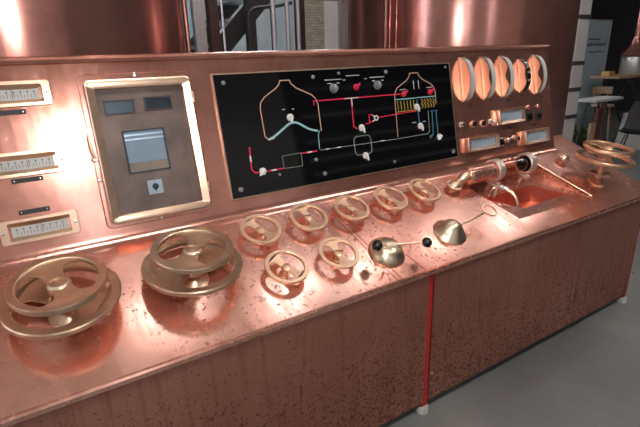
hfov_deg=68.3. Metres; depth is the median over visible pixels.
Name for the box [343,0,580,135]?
brewing vat
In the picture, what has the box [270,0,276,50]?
pipe
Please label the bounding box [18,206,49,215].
name plate
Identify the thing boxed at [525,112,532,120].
switch
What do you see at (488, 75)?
gauge
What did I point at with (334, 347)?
control console
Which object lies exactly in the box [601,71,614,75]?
box
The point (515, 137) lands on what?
switch
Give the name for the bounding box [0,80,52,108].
meter
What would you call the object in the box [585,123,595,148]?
wooden board
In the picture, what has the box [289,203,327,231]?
handwheel
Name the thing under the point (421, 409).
cup
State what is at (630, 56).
pendant lamp
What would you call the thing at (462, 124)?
toggle switch
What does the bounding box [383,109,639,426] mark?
floor
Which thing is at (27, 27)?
brewing vat
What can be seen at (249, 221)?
handwheel
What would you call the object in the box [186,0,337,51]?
wall
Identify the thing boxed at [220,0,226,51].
pole
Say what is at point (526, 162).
tube
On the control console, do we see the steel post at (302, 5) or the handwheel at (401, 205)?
the handwheel at (401, 205)
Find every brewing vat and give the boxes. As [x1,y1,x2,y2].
[0,0,191,56]
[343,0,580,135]
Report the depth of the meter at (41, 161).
1.62 m
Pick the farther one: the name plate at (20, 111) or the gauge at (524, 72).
the gauge at (524, 72)
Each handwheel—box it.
[0,253,121,339]
[141,227,242,296]
[239,214,281,244]
[264,249,308,284]
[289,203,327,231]
[318,237,359,269]
[333,195,369,220]
[373,186,407,210]
[408,179,440,201]
[575,140,635,187]
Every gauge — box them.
[458,57,475,101]
[480,56,495,99]
[498,56,513,97]
[517,59,530,92]
[532,54,546,93]
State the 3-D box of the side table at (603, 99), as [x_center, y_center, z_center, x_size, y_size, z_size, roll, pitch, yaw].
[4.427,-1.383,7.578,0.800,0.924,0.336,-13,22,-30]
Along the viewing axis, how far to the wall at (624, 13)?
12.69 m
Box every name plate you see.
[0,109,25,115]
[11,175,42,183]
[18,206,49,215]
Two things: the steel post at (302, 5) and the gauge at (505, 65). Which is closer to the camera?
the gauge at (505, 65)
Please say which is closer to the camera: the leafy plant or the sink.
the sink
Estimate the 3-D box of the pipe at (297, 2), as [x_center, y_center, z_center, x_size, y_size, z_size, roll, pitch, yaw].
[-0.225,-2.182,4.590,0.100,4.600,0.100,-13,22,-30]
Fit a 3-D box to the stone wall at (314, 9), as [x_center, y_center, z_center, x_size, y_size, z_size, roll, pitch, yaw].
[-0.108,-2.913,9.398,0.430,2.900,0.120,-13,22,-30]
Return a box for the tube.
[455,152,537,189]
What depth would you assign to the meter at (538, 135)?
3.04 m
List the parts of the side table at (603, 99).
leg, leg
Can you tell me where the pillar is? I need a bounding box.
[562,0,592,141]
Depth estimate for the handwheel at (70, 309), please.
1.44 m
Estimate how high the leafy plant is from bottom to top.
0.483 m
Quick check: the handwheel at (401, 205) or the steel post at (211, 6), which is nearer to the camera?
the handwheel at (401, 205)
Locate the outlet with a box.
[507,188,518,206]
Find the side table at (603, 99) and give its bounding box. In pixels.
[575,96,622,144]
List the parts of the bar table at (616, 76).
leg, leg, leg, leg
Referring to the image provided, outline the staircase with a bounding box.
[190,0,269,52]
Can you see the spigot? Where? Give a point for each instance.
(498, 186)
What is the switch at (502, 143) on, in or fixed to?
attached to the control console
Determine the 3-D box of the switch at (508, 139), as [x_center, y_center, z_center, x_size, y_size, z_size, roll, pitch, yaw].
[1.172,-0.451,2.911,0.034,0.033,0.041,-13,22,-30]
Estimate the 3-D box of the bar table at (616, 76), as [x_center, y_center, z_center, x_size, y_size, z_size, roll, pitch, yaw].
[5.723,-1.996,8.870,1.750,1.202,0.500,-13,22,-30]
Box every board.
[210,62,458,200]
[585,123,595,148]
[591,108,603,155]
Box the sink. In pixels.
[464,164,591,218]
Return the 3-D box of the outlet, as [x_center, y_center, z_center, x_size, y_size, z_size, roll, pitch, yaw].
[1.082,-0.086,2.658,0.085,0.110,0.028,16,25,41]
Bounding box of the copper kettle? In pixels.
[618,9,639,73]
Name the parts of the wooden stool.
leg, seat, leg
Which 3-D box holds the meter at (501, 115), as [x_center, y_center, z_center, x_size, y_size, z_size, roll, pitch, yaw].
[1.173,-0.601,2.902,0.242,0.095,0.052,-13,22,-30]
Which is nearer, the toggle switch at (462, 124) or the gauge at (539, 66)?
the toggle switch at (462, 124)
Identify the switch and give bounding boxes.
[459,122,469,129]
[488,119,498,125]
[499,137,504,146]
[506,137,512,142]
[513,135,519,140]
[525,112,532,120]
[535,111,541,119]
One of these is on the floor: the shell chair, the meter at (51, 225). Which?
the shell chair
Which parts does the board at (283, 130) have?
rotary knob, rotary knob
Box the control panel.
[76,70,211,228]
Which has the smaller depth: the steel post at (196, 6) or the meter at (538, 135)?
the meter at (538, 135)
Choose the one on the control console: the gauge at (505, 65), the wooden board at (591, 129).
the gauge at (505, 65)
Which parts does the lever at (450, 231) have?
arm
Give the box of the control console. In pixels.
[0,44,639,426]
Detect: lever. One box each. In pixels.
[368,237,431,266]
[433,204,497,244]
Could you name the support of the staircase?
on the floor
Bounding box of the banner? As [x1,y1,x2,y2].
[575,19,613,129]
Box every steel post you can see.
[190,0,207,51]
[204,0,221,51]
[243,0,257,50]
[293,0,305,49]
[338,0,343,48]
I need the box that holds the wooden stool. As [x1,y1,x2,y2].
[590,86,614,145]
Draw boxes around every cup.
[416,404,427,414]
[616,296,626,303]
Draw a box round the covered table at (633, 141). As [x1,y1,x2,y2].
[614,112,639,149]
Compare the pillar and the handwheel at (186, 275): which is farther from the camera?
the pillar
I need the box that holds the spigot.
[488,182,518,206]
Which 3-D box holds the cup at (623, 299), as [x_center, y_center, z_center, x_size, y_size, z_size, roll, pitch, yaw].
[2.103,0.595,3.289,0.062,0.046,0.062,-13,22,-30]
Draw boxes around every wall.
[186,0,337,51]
[304,0,324,49]
[591,0,639,110]
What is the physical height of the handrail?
2.207 m
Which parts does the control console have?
instrument panel, leg post, valve knob, push button, push button, rail, valve knob, leg post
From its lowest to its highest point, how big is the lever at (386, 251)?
0.134 m
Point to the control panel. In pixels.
(143, 135)
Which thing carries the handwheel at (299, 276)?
on the control console
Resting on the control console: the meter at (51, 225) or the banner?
the meter at (51, 225)
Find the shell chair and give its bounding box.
[611,101,639,158]
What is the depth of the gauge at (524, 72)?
2.92 m
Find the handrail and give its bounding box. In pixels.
[247,1,291,50]
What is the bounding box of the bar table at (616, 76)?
[590,74,639,141]
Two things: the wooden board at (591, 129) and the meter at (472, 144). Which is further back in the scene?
the wooden board at (591, 129)
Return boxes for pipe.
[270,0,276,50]
[284,0,290,49]
[295,0,300,49]
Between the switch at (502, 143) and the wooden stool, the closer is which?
the switch at (502, 143)
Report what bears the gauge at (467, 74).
on the control console
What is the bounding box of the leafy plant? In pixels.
[572,122,605,148]
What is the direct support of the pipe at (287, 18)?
on the floor
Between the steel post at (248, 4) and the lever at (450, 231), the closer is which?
the lever at (450, 231)
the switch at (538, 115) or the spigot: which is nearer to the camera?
the spigot
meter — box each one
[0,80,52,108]
[0,147,66,179]
[0,209,80,246]
[464,133,499,152]
[495,106,525,124]
[521,127,549,144]
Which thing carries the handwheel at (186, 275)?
on the control console
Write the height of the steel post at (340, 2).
4.500 m
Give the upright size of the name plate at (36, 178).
0.016 m
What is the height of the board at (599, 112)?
0.800 m
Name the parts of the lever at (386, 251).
arm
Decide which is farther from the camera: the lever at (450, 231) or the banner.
the banner
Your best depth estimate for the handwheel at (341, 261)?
1.93 m
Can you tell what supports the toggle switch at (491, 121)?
attached to the control console
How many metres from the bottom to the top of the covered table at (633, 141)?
0.577 m
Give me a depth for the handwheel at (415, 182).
2.40 m
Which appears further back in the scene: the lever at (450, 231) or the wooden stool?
the wooden stool
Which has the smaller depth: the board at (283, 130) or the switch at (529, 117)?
the board at (283, 130)

